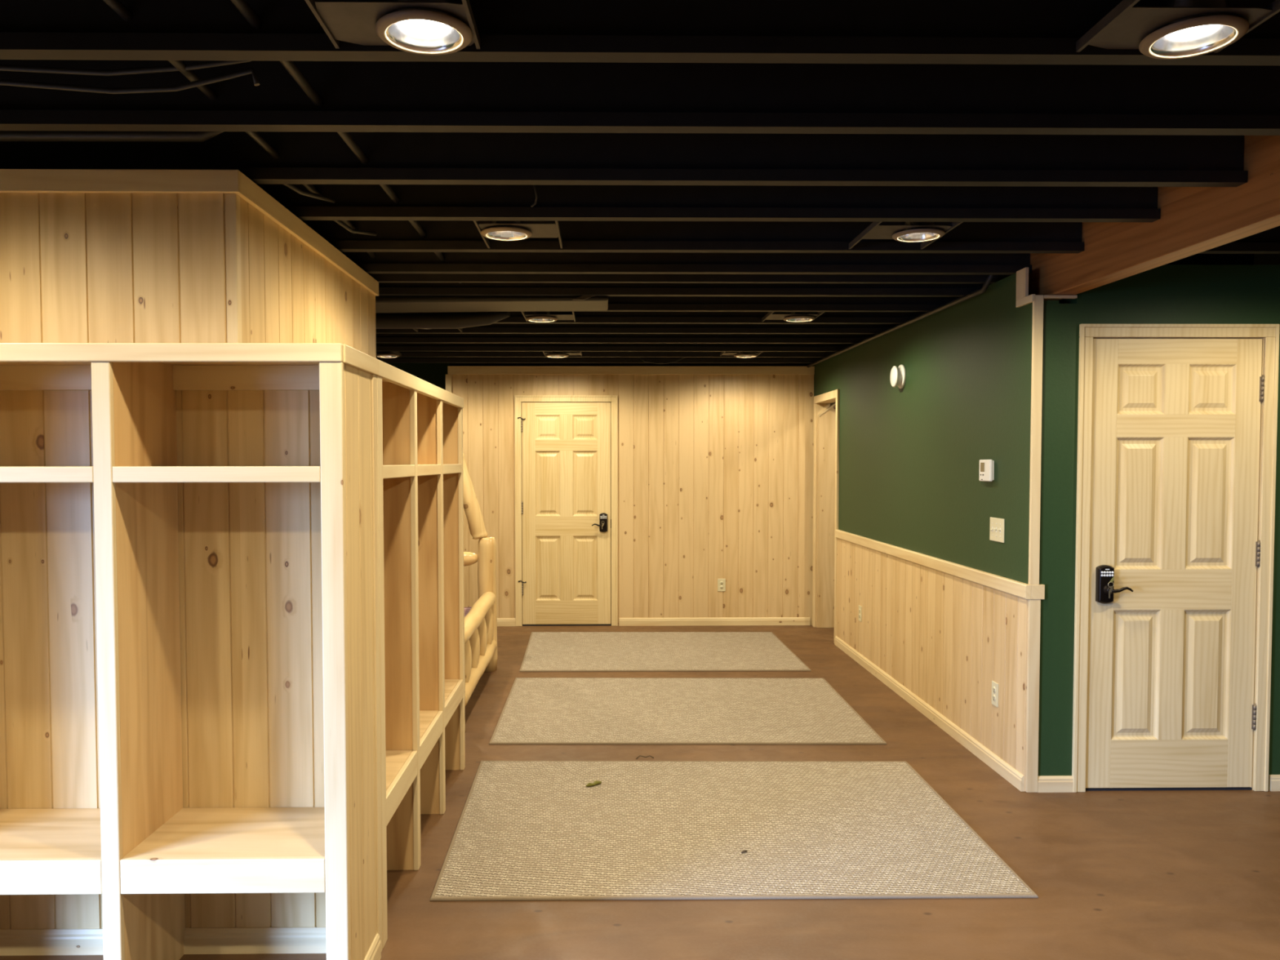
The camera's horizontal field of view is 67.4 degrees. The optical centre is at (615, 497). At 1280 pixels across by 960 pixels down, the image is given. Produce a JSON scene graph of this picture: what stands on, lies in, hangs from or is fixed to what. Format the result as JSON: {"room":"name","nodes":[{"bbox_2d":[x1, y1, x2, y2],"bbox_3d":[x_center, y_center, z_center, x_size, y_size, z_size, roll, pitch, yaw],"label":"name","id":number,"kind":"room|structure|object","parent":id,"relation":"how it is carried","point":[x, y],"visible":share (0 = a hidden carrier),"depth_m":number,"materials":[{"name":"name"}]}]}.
{"room":"basement mudroom","nodes":[
{"label":"basement mudroom","id":0,"kind":"room"},
{"bbox_2d":[0,192,376,928],"bbox_3d":[-2.396,0.188,3.758,2.508,2.345,1.760,0,2,-1],"label":"wall","id":1,"kind":"structure","parent":0,"point":[75,267],"depth_m":2.89,"materials":[{"name":"beige wood"}]},
{"bbox_2d":[0,168,240,193],"bbox_3d":[-2.377,-0.934,2.828,2.524,0.066,0.016,0,2,-1],"label":"trim","id":2,"kind":"structure","parent":1,"relation":"attached to","point":[11,180],"depth_m":2.83,"materials":[{"name":"brown wood"}]},
{"bbox_2d":[0,926,326,955],"bbox_3d":[-1.647,1.354,2.923,1.820,0.075,0.014,0,2,-1],"label":"baseboard","id":3,"kind":"structure","parent":1,"relation":"attached to","point":[209,940],"depth_m":2.92,"materials":[{"name":"brown wood"}]},
{"bbox_2d":[225,193,242,342],"bbox_3d":[-1.144,-0.659,2.876,0.034,0.486,0.034,0,2,-1],"label":"trim","id":4,"kind":"structure","parent":1,"relation":"attached to","point":[233,221],"depth_m":2.86,"materials":[{"name":"brown wood"}]},
{"bbox_2d":[235,171,378,296],"bbox_3d":[-1.135,-0.968,3.735,0.016,0.066,1.765,0,2,-1],"label":"trim","id":5,"kind":"structure","parent":1,"relation":"attached to","point":[251,192],"depth_m":3.43,"materials":[{"name":"brown wood"}]},
{"bbox_2d":[387,363,611,602],"bbox_3d":[-0.972,-0.216,10.247,5.530,2.675,0.120,0,2,-1],"label":"wall","id":6,"kind":"structure","parent":0,"point":[434,374],"depth_m":10.13,"materials":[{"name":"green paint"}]},
{"bbox_2d":[451,374,813,625],"bbox_3d":[0.208,0.001,8.805,3.450,2.345,0.130,0,2,-1],"label":"wall","id":7,"kind":"structure","parent":0,"point":[715,472],"depth_m":8.74,"materials":[{"name":"beige wood"}]},
{"bbox_2d":[445,373,452,392],"bbox_3d":[-1.509,0.032,8.774,0.055,2.288,0.148,0,2,-1],"label":"trim","id":8,"kind":"structure","parent":7,"relation":"attached to","point":[448,376],"depth_m":8.66,"materials":[{"name":"brown wood"}]},
{"bbox_2d":[497,617,515,626],"bbox_3d":[-1.196,1.141,8.756,0.569,0.072,0.014,0,2,-1],"label":"baseboard","id":9,"kind":"structure","parent":7,"relation":"attached to","point":[500,621],"depth_m":8.75,"materials":[{"name":"brown wood"}]},
{"bbox_2d":[514,395,617,626],"bbox_3d":[-0.449,0.126,8.764,0.933,2.099,0.173,0,2,-1],"label":"door","id":10,"kind":"structure","parent":7,"relation":"in","point":[566,446],"depth_m":8.74,"materials":[{"name":"beige wood"}]},
{"bbox_2d":[447,365,814,374],"bbox_3d":[0.142,-1.148,8.694,3.319,0.074,0.028,0,2,-1],"label":"trim","id":11,"kind":"structure","parent":7,"relation":"attached to","point":[453,370],"depth_m":8.68,"materials":[{"name":"brown wood"}]},
{"bbox_2d":[618,617,810,626],"bbox_3d":[0.905,1.139,8.784,1.749,0.072,0.014,0,2,-1],"label":"baseboard","id":12,"kind":"structure","parent":7,"relation":"attached to","point":[717,620],"depth_m":8.78,"materials":[{"name":"brown wood"}]},
{"bbox_2d":[717,578,725,591],"bbox_3d":[0.968,0.803,8.775,0.072,0.116,0.008,0,2,-1],"label":"wall outlet","id":13,"kind":"object","parent":7,"relation":"attached to","point":[721,582],"visible":1,"depth_m":8.77,"materials":[{"name":"beige plastic"}]},
{"bbox_2d":[449,363,816,366],"bbox_3d":[1.731,-1.340,8.821,6.500,0.329,0.040,0,2,-1],"label":"wall","id":14,"kind":"structure","parent":0,"point":[451,364],"depth_m":8.79,"materials":[{"name":"black paint"}]},
{"bbox_2d":[0,602,1279,959],"bbox_3d":[0.355,1.427,3.560,9.600,0.120,14.200,0,2,-1],"label":"floor","id":15,"kind":"structure","parent":0,"point":[1129,874],"depth_m":3.37,"materials":[{"name":"brown concrete"}]},
{"bbox_2d":[0,342,382,959],"bbox_3d":[-1.632,0.497,2.705,1.848,1.805,0.398,0,2,-1],"label":"cubby shelf","id":16,"kind":"object","parent":15,"relation":"on","point":[304,846],"visible":1,"depth_m":2.69,"materials":[{"name":"brown wood"}]},
{"bbox_2d":[377,359,465,948],"bbox_3d":[-0.932,0.456,3.795,0.416,1.805,1.761,0,2,-1],"label":"cubby shelf","id":17,"kind":"object","parent":15,"relation":"on","point":[420,422],"visible":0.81,"depth_m":3.52,"materials":[{"name":"brown wood"}]},
{"bbox_2d":[462,453,497,732],"bbox_3d":[-1.868,0.465,6.068,2.068,1.636,1.750,0,2,-1],"label":"railing","id":18,"kind":"object","parent":15,"relation":"on","point":[481,655],"visible":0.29,"depth_m":6.81,"materials":[{"name":"brown wood"}]},
{"bbox_3d":[-1.847,0.915,6.086,1.745,0.140,1.465,0,2,-1],"label":"mattress","id":19,"kind":"object","parent":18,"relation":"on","visible":0},
{"bbox_2d":[464,607,471,616],"bbox_3d":[-1.673,0.823,6.085,1.416,0.038,1.494,0,2,-1],"label":"blanket","id":20,"kind":"object","parent":19,"relation":"on","point":[467,610],"visible":0.02,"depth_m":6.73,"materials":[{"name":"fabric"}]},
{"bbox_2d":[522,622,611,626],"bbox_3d":[-0.448,1.169,8.826,0.813,0.008,0.096,0,2,-1],"label":"threshold","id":21,"kind":"object","parent":15,"relation":"on","point":[611,623],"visible":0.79,"depth_m":8.78,"materials":[{"name":"brown wood"}]},
{"bbox_2d":[635,755,653,759],"bbox_3d":[0.147,1.313,4.850,0.093,0.016,0.018,0,2,-6],"label":"twig","id":22,"kind":"object","parent":15,"relation":"on","point":[639,755],"visible":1,"depth_m":4.85,"materials":[{"name":"brown wood"}]},
{"bbox_2d":[519,631,811,671],"bbox_3d":[0.330,1.211,7.638,2.116,0.009,1.579,0,2,-1],"label":"area rug","id":23,"kind":"object","parent":15,"relation":"on","point":[545,651],"visible":1,"depth_m":7.52,"materials":[{"name":"beige carpet"}]},
{"bbox_2d":[488,677,887,744],"bbox_3d":[0.380,1.277,5.854,2.125,0.009,1.578,0,2,-1],"label":"area rug","id":24,"kind":"object","parent":15,"relation":"on","point":[535,710],"visible":1,"depth_m":5.71,"materials":[{"name":"beige carpet"}]},
{"bbox_2d":[430,760,1038,901],"bbox_3d":[0.396,1.343,4.041,2.120,0.009,1.524,0,2,-1],"label":"area rug","id":25,"kind":"object","parent":15,"relation":"on","point":[526,830],"visible":1,"depth_m":3.83,"materials":[{"name":"beige carpet"}]},
{"bbox_2d":[586,780,601,786],"bbox_3d":[-0.102,1.316,4.415,0.081,0.020,0.024,-2,3,-36],"label":"dry leaf","id":26,"kind":"object","parent":25,"relation":"on","point":[596,782],"visible":1,"depth_m":4.41,"materials":[{"name":"plant"}]},
{"bbox_2d":[817,402,835,627],"bbox_3d":[1.961,0.118,8.621,0.290,2.118,0.028,0,2,-1],"label":"door","id":27,"kind":"structure","parent":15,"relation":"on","point":[827,418],"depth_m":8.62,"materials":[{"name":"brown wood"}]},
{"bbox_2d":[1085,786,1252,791],"bbox_3d":[2.514,1.329,4.418,0.770,0.008,0.096,0,2,-1],"label":"threshold","id":28,"kind":"object","parent":15,"relation":"on","point":[1224,788],"visible":0.36,"depth_m":4.37,"materials":[{"name":"brown wood"}]},
{"bbox_2d":[813,272,1058,791],"bbox_3d":[1.885,0.069,6.545,0.126,2.373,4.460,0,2,-1],"label":"wall","id":29,"kind":"structure","parent":0,"point":[910,455],"depth_m":5.37,"materials":[{"name":"green paint"}]},
{"bbox_2d":[368,253,1253,284],"bbox_3d":[-0.259,-1.151,4.691,6.790,0.200,0.037,0,2,-1],"label":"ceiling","id":30,"kind":"structure","parent":29,"relation":"on","point":[1197,259],"depth_m":4.69,"materials":[{"name":"black paint"}]},
{"bbox_2d":[812,389,839,638],"bbox_3d":[1.859,0.149,8.267,0.132,2.085,0.880,0,2,-1],"label":"door frame","id":31,"kind":"structure","parent":29,"relation":"in","point":[821,402],"depth_m":8.61,"materials":[{"name":"brown wood"}]},
{"bbox_2d":[858,604,862,622],"bbox_3d":[1.812,0.863,7.121,0.008,0.116,0.072,0,2,-1],"label":"wall outlet","id":32,"kind":"object","parent":29,"relation":"attached to","point":[860,606],"visible":1,"depth_m":7.10,"materials":[{"name":"beige plastic"}]},
{"bbox_2d":[889,364,906,388],"bbox_3d":[1.805,-0.773,6.154,0.066,0.154,0.154,0,2,-1],"label":"fire alarm","id":33,"kind":"object","parent":29,"relation":"attached to","point":[898,375],"visible":1,"depth_m":6.11,"materials":[{"name":"white plastic"}]},
{"bbox_2d":[806,275,994,367],"bbox_3d":[1.776,-1.118,6.654,0.038,0.085,4.107,0,2,-1],"label":"conduit","id":34,"kind":"object","parent":29,"relation":"attached to","point":[989,278],"visible":0.9,"depth_m":5.65,"materials":[{"name":"black metal"}]},
{"bbox_2d":[834,635,1024,791],"bbox_3d":[1.823,1.236,6.110,0.014,0.072,3.508,0,2,-1],"label":"baseboard","id":35,"kind":"structure","parent":29,"relation":"attached to","point":[1013,776],"depth_m":5.37,"materials":[{"name":"brown wood"}]},
{"bbox_2d":[835,529,1044,599],"bbox_3d":[1.859,0.362,6.069,0.087,0.066,3.527,0,2,-1],"label":"trim","id":36,"kind":"structure","parent":29,"relation":"attached to","point":[1026,591],"depth_m":5.17,"materials":[{"name":"brown wood"}]},
{"bbox_2d":[978,459,994,481],"bbox_3d":[1.845,-0.133,4.776,0.026,0.108,0.138,0,2,-1],"label":"thermostat","id":37,"kind":"object","parent":29,"relation":"attached to","point":[986,473],"visible":1,"depth_m":4.75,"materials":[{"name":"white plastic"}]},
{"bbox_2d":[991,680,998,706],"bbox_3d":[1.845,0.957,4.673,0.008,0.116,0.072,0,2,-1],"label":"wall outlet","id":38,"kind":"object","parent":29,"relation":"attached to","point":[994,685],"visible":1,"depth_m":4.66,"materials":[{"name":"beige plastic"}]},
{"bbox_2d":[989,516,1004,542],"bbox_3d":[1.850,0.159,4.674,0.019,0.115,0.165,0,2,-1],"label":"light switch","id":39,"kind":"object","parent":29,"relation":"attached to","point":[997,525],"visible":1,"depth_m":4.67,"materials":[{"name":"beige plastic"}]},
{"bbox_2d":[1016,266,1028,300],"bbox_3d":[1.854,-0.972,4.377,0.016,0.132,0.098,0,2,-1],"label":"trim","id":40,"kind":"structure","parent":29,"relation":"attached to","point":[1022,275],"depth_m":4.36,"materials":[{"name":"brown wood"}]},
{"bbox_2d":[1015,293,1035,307],"bbox_3d":[1.854,-0.888,4.345,0.016,0.033,0.168,0,2,-1],"label":"trim","id":41,"kind":"structure","parent":29,"relation":"attached to","point":[1029,299],"depth_m":4.33,"materials":[{"name":"brown wood"}]},
{"bbox_2d":[1025,599,1040,792],"bbox_3d":[1.884,0.898,4.336,0.051,0.878,0.018,0,2,-1],"label":"trim","id":42,"kind":"structure","parent":29,"relation":"attached to","point":[1033,605],"depth_m":4.33,"materials":[{"name":"brown wood"}]},
{"bbox_2d":[1028,294,1043,584],"bbox_3d":[1.879,-0.253,4.294,0.043,1.292,0.018,0,2,-1],"label":"trim","id":43,"kind":"structure","parent":29,"relation":"attached to","point":[1037,304],"depth_m":4.29,"materials":[{"name":"brown wood"}]},
{"bbox_2d":[1043,294,1077,298],"bbox_3d":[1.976,-0.891,4.271,0.147,0.014,0.020,0,2,-1],"label":"trim","id":44,"kind":"structure","parent":29,"relation":"attached to","point":[1045,296],"depth_m":4.26,"materials":[{"name":"brown wood"}]},
{"bbox_2d":[1038,264,1279,782],"bbox_3d":[3.475,0.146,4.395,3.134,2.373,0.120,0,2,-1],"label":"wall","id":45,"kind":"structure","parent":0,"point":[1166,294],"depth_m":4.29,"materials":[{"name":"green paint"}]},
{"bbox_2d":[1037,775,1073,792],"bbox_3d":[1.995,1.300,4.351,0.170,0.072,0.014,0,2,-1],"label":"baseboard","id":46,"kind":"structure","parent":45,"relation":"attached to","point":[1046,784],"depth_m":4.34,"materials":[{"name":"brown wood"}]},
{"bbox_2d":[1071,324,1279,792],"bbox_3d":[2.514,0.281,4.356,0.890,2.109,0.173,0,2,-1],"label":"door","id":47,"kind":"structure","parent":45,"relation":"attached to","point":[1177,424],"depth_m":4.33,"materials":[{"name":"beige wood"}]},
{"bbox_2d":[1107,576,1114,598],"bbox_3d":[2.203,0.402,4.272,0.027,0.096,0.007,0,2,-1],"label":"keys","id":48,"kind":"object","parent":47,"relation":"hanging from","point":[1113,578],"visible":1,"depth_m":4.27,"materials":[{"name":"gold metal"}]},
{"bbox_2d":[1268,774,1279,791],"bbox_3d":[3.959,1.298,4.377,1.970,0.072,0.014,0,2,-1],"label":"baseboard","id":49,"kind":"structure","parent":45,"relation":"attached to","point":[1274,780],"depth_m":4.36,"materials":[{"name":"brown wood"}]},
{"bbox_2d":[1253,253,1279,265],"bbox_3d":[0.352,-1.331,3.458,9.600,0.050,14.200,0,2,-1],"label":"ceiling","id":50,"kind":"structure","parent":0,"point":[1259,259],"depth_m":5.60,"materials":[{"name":"black paint"}]},
{"bbox_2d":[0,130,223,142],"bbox_3d":[-2.335,-1.097,2.791,2.407,0.119,0.036,0,2,-1],"label":"ceiling pipe","id":51,"kind":"object","parent":50,"relation":"attached to","point":[5,135],"visible":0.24,"depth_m":2.79,"materials":[{"name":"black metal"}]},
{"bbox_2d":[376,357,822,363],"bbox_3d":[-0.310,-1.341,8.505,6.790,0.300,0.052,0,2,-1],"label":"ceiling beam","id":52,"kind":"structure","parent":50,"relation":"attached to","point":[387,360],"depth_m":8.49,"materials":[{"name":"black paint"}]},
{"bbox_2d":[376,351,835,357],"bbox_3d":[-0.304,-1.324,8.037,6.790,0.300,0.052,0,2,-1],"label":"ceiling beam","id":53,"kind":"structure","parent":50,"relation":"attached to","point":[404,354],"depth_m":8.03,"materials":[{"name":"black paint"}]},
{"bbox_2d":[376,351,401,357],"bbox_3d":[-1.936,-1.214,7.826,0.308,0.117,0.396,0,2,-1],"label":"recessed light","id":54,"kind":"object","parent":53,"relation":"in","point":[381,354],"visible":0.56,"depth_m":7.87,"materials":[{"name":"white metal"}]},
{"bbox_2d":[542,351,582,357],"bbox_3d":[-0.434,-1.216,7.841,0.308,0.117,0.386,0,2,-1],"label":"recessed light","id":55,"kind":"object","parent":53,"relation":"in","point":[551,354],"visible":0.63,"depth_m":7.88,"materials":[{"name":"white metal"}]},
{"bbox_2d":[720,351,762,357],"bbox_3d":[1.027,-1.218,7.855,0.308,0.117,0.376,0,2,-1],"label":"recessed light","id":56,"kind":"object","parent":53,"relation":"in","point":[740,354],"visible":0.65,"depth_m":7.89,"materials":[{"name":"white metal"}]},
{"bbox_2d":[376,342,853,351],"bbox_3d":[-0.298,-1.308,7.619,6.790,0.300,0.052,0,2,-1],"label":"ceiling beam","id":57,"kind":"structure","parent":50,"relation":"attached to","point":[380,347],"depth_m":7.61,"materials":[{"name":"black paint"}]},
{"bbox_2d":[0,131,1247,186],"bbox_3d":[-0.821,-1.139,3.007,5.621,0.300,0.052,0,2,-1],"label":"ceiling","id":58,"kind":"structure","parent":50,"relation":"attached to","point":[520,158],"depth_m":3.01,"materials":[{"name":"black paint"}]},
{"bbox_2d":[375,333,875,343],"bbox_3d":[-0.291,-1.289,7.085,6.790,0.300,0.052,0,2,-1],"label":"ceiling beam","id":59,"kind":"structure","parent":50,"relation":"attached to","point":[380,338],"depth_m":7.08,"materials":[{"name":"black paint"}]},
{"bbox_2d":[375,323,897,333],"bbox_3d":[-0.284,-1.269,6.555,6.790,0.300,0.052,0,2,-1],"label":"ceiling beam","id":60,"kind":"structure","parent":50,"relation":"attached to","point":[494,328],"depth_m":6.55,"materials":[{"name":"black paint"}]},
{"bbox_2d":[0,59,1279,135],"bbox_3d":[-0.809,-1.121,2.523,5.632,0.300,0.052,0,2,-1],"label":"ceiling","id":61,"kind":"structure","parent":50,"relation":"attached to","point":[357,96],"depth_m":2.53,"materials":[{"name":"black paint"}]},
{"bbox_2d":[0,0,1279,65],"bbox_3d":[-0.798,-1.104,2.070,5.643,0.300,0.052,0,2,-1],"label":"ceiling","id":62,"kind":"structure","parent":50,"relation":"attached to","point":[948,32],"depth_m":2.08,"materials":[{"name":"black paint"}]},
{"bbox_2d":[304,0,480,55],"bbox_3d":[-0.441,-0.996,1.841,0.308,0.117,0.443,0,2,-1],"label":"recessed light","id":63,"kind":"object","parent":62,"relation":"in","point":[420,27],"visible":1,"depth_m":1.94,"materials":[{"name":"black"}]},
{"bbox_2d":[1075,0,1279,59],"bbox_3d":[1.149,-0.998,1.865,0.308,0.117,0.447,0,2,-1],"label":"recessed light","id":64,"kind":"object","parent":62,"relation":"in","point":[1185,28],"visible":1,"depth_m":1.96,"materials":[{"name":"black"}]},
{"bbox_2d":[375,282,991,297],"bbox_3d":[-0.264,-1.215,5.062,6.790,0.300,0.052,0,2,-1],"label":"ceiling beam","id":65,"kind":"structure","parent":50,"relation":"attached to","point":[385,289],"depth_m":5.06,"materials":[{"name":"black paint"}]},
{"bbox_2d":[375,295,608,328],"bbox_3d":[-1.357,-1.032,5.332,2.630,0.133,0.568,0,2,-1],"label":"air duct","id":66,"kind":"object","parent":65,"relation":"hanging from","point":[391,312],"visible":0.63,"depth_m":5.30,"materials":[{"name":"black metal"}]},
{"bbox_2d":[342,252,1031,275],"bbox_3d":[-0.858,-1.192,4.450,5.586,0.300,0.052,0,2,-1],"label":"ceiling beam","id":67,"kind":"structure","parent":50,"relation":"attached to","point":[477,263],"depth_m":4.45,"materials":[{"name":"black paint"}]},
{"bbox_2d":[302,220,1084,253],"bbox_3d":[-0.846,-1.175,3.987,5.597,0.300,0.052,0,2,-1],"label":"ceiling beam","id":68,"kind":"structure","parent":50,"relation":"attached to","point":[393,236],"depth_m":3.99,"materials":[{"name":"black paint"}]},
{"bbox_2d":[333,220,377,235],"bbox_3d":[-1.054,-1.075,3.733,0.044,0.086,0.420,1,2,23],"label":"cable","id":69,"kind":"object","parent":68,"relation":"attached to","point":[340,222],"visible":0.6,"depth_m":3.77,"materials":[{"name":"black plastic"}]},
{"bbox_2d":[473,220,562,248],"bbox_3d":[-0.371,-1.065,3.732,0.308,0.117,0.471,0,2,-1],"label":"recessed light","id":70,"kind":"object","parent":68,"relation":"in","point":[501,230],"visible":0.66,"depth_m":3.66,"materials":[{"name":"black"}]},
{"bbox_2d":[848,222,962,248],"bbox_3d":[1.124,-1.067,3.752,0.308,0.117,0.471,0,2,-1],"label":"recessed light","id":71,"kind":"object","parent":68,"relation":"in","point":[927,233],"visible":0.74,"depth_m":3.70,"materials":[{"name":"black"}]},
{"bbox_2d":[257,184,1160,222],"bbox_3d":[-0.833,-1.155,3.460,5.610,0.300,0.052,0,2,-1],"label":"ceiling beam","id":72,"kind":"structure","parent":50,"relation":"attached to","point":[353,202],"depth_m":3.47,"materials":[{"name":"black paint"}]},
{"bbox_2d":[283,184,335,203],"bbox_3d":[-1.089,-1.062,3.240,0.051,0.076,0.416,1,2,28],"label":"cable","id":73,"kind":"object","parent":72,"relation":"attached to","point":[292,187],"visible":0.6,"depth_m":3.29,"materials":[{"name":"black plastic"}]},
{"bbox_2d":[531,185,537,207],"bbox_3d":[-0.278,-1.036,3.283,0.021,0.079,0.048,-1,2,-13],"label":"cable","id":74,"kind":"object","parent":72,"relation":"hanging from","point":[535,188],"visible":0.84,"depth_m":3.28,"materials":[{"name":"black plastic"}]},
{"bbox_2d":[494,311,925,324],"bbox_3d":[-0.277,-1.252,6.070,6.790,0.300,0.052,0,2,-1],"label":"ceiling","id":75,"kind":"structure","parent":50,"relation":"attached to","point":[581,317],"depth_m":6.07,"materials":[{"name":"black paint"}]},
{"bbox_2d":[413,328,462,332],"bbox_3d":[-1.192,-1.159,6.303,0.308,0.117,0.429,0,2,-1],"label":"recessed light","id":76,"kind":"object","parent":75,"relation":"in","point":[460,329],"visible":0.02,"depth_m":6.47,"materials":[{"name":"black metal"}]},
{"bbox_2d":[521,311,575,322],"bbox_3d":[-0.405,-1.142,5.826,0.308,0.117,0.435,0,2,-1],"label":"recessed light","id":77,"kind":"object","parent":75,"relation":"in","point":[535,317],"visible":0.7,"depth_m":5.86,"materials":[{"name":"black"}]},
{"bbox_2d":[761,311,824,322],"bbox_3d":[1.078,-1.144,5.845,0.308,0.117,0.435,0,2,-1],"label":"recessed light","id":78,"kind":"object","parent":75,"relation":"in","point":[794,317],"visible":0.66,"depth_m":5.85,"materials":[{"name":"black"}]},
{"bbox_2d":[522,296,1064,311],"bbox_3d":[-0.271,-1.234,5.579,6.790,0.300,0.052,0,2,-1],"label":"ceiling beam","id":79,"kind":"structure","parent":50,"relation":"attached to","point":[615,304],"depth_m":5.59,"materials":[{"name":"black paint"}]},
{"bbox_2d":[1028,135,1279,300],"bbox_3d":[2.124,-0.992,0.828,0.103,0.434,7.474,0,2,-2],"label":"ceiling beam","id":80,"kind":"structure","parent":50,"relation":"attached to","point":[1193,220],"depth_m":3.40,"materials":[{"name":"brown wood"}]},
{"bbox_2d":[1197,226,1279,253],"bbox_3d":[3.546,-1.180,4.045,2.978,0.300,0.052,0,2,-1],"label":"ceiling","id":81,"kind":"structure","parent":50,"relation":"attached to","point":[1267,242],"depth_m":4.03,"materials":[{"name":"black paint"}]},
{"bbox_3d":[-0.757,-1.045,0.446,5.682,0.300,0.052,0,2,-1],"label":"ceiling","id":82,"kind":"structure","parent":50,"relation":"attached to","visible":0},
{"bbox_2d":[230,0,461,283],"bbox_3d":[-0.768,-1.007,1.729,0.027,0.024,6.550,0,2,-1],"label":"ceiling pipe","id":83,"kind":"object","parent":82,"relation":"attached to","point":[243,6],"visible":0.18,"depth_m":2.43,"materials":[{"name":"black metal"}]},
{"bbox_3d":[-0.745,-1.028,-0.024,5.693,0.300,0.052,0,2,-1],"label":"ceiling","id":84,"kind":"structure","parent":50,"relation":"attached to","visible":0},
{"bbox_2d":[102,0,375,258],"bbox_3d":[-1.051,-1.016,1.701,0.090,0.033,6.501,0,2,-1],"label":"ceiling pipe","id":85,"kind":"object","parent":84,"relation":"attached to","point":[117,6],"visible":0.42,"depth_m":2.45,"materials":[{"name":"black metal"}]},
{"bbox_2d":[0,60,252,75],"bbox_3d":[-1.631,-1.058,2.315,1.603,0.074,0.022,0,2,-1],"label":"cable","id":86,"kind":"object","parent":85,"relation":"attached to","point":[215,63],"visible":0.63,"depth_m":2.32,"materials":[{"name":"black plastic"}]},
{"bbox_2d":[0,67,259,93],"bbox_3d":[-1.655,-1.028,2.352,1.557,0.076,0.014,0,2,-1],"label":"cable","id":87,"kind":"object","parent":85,"relation":"hanging from","point":[242,73],"visible":1,"depth_m":2.35,"materials":[{"name":"black plastic"}]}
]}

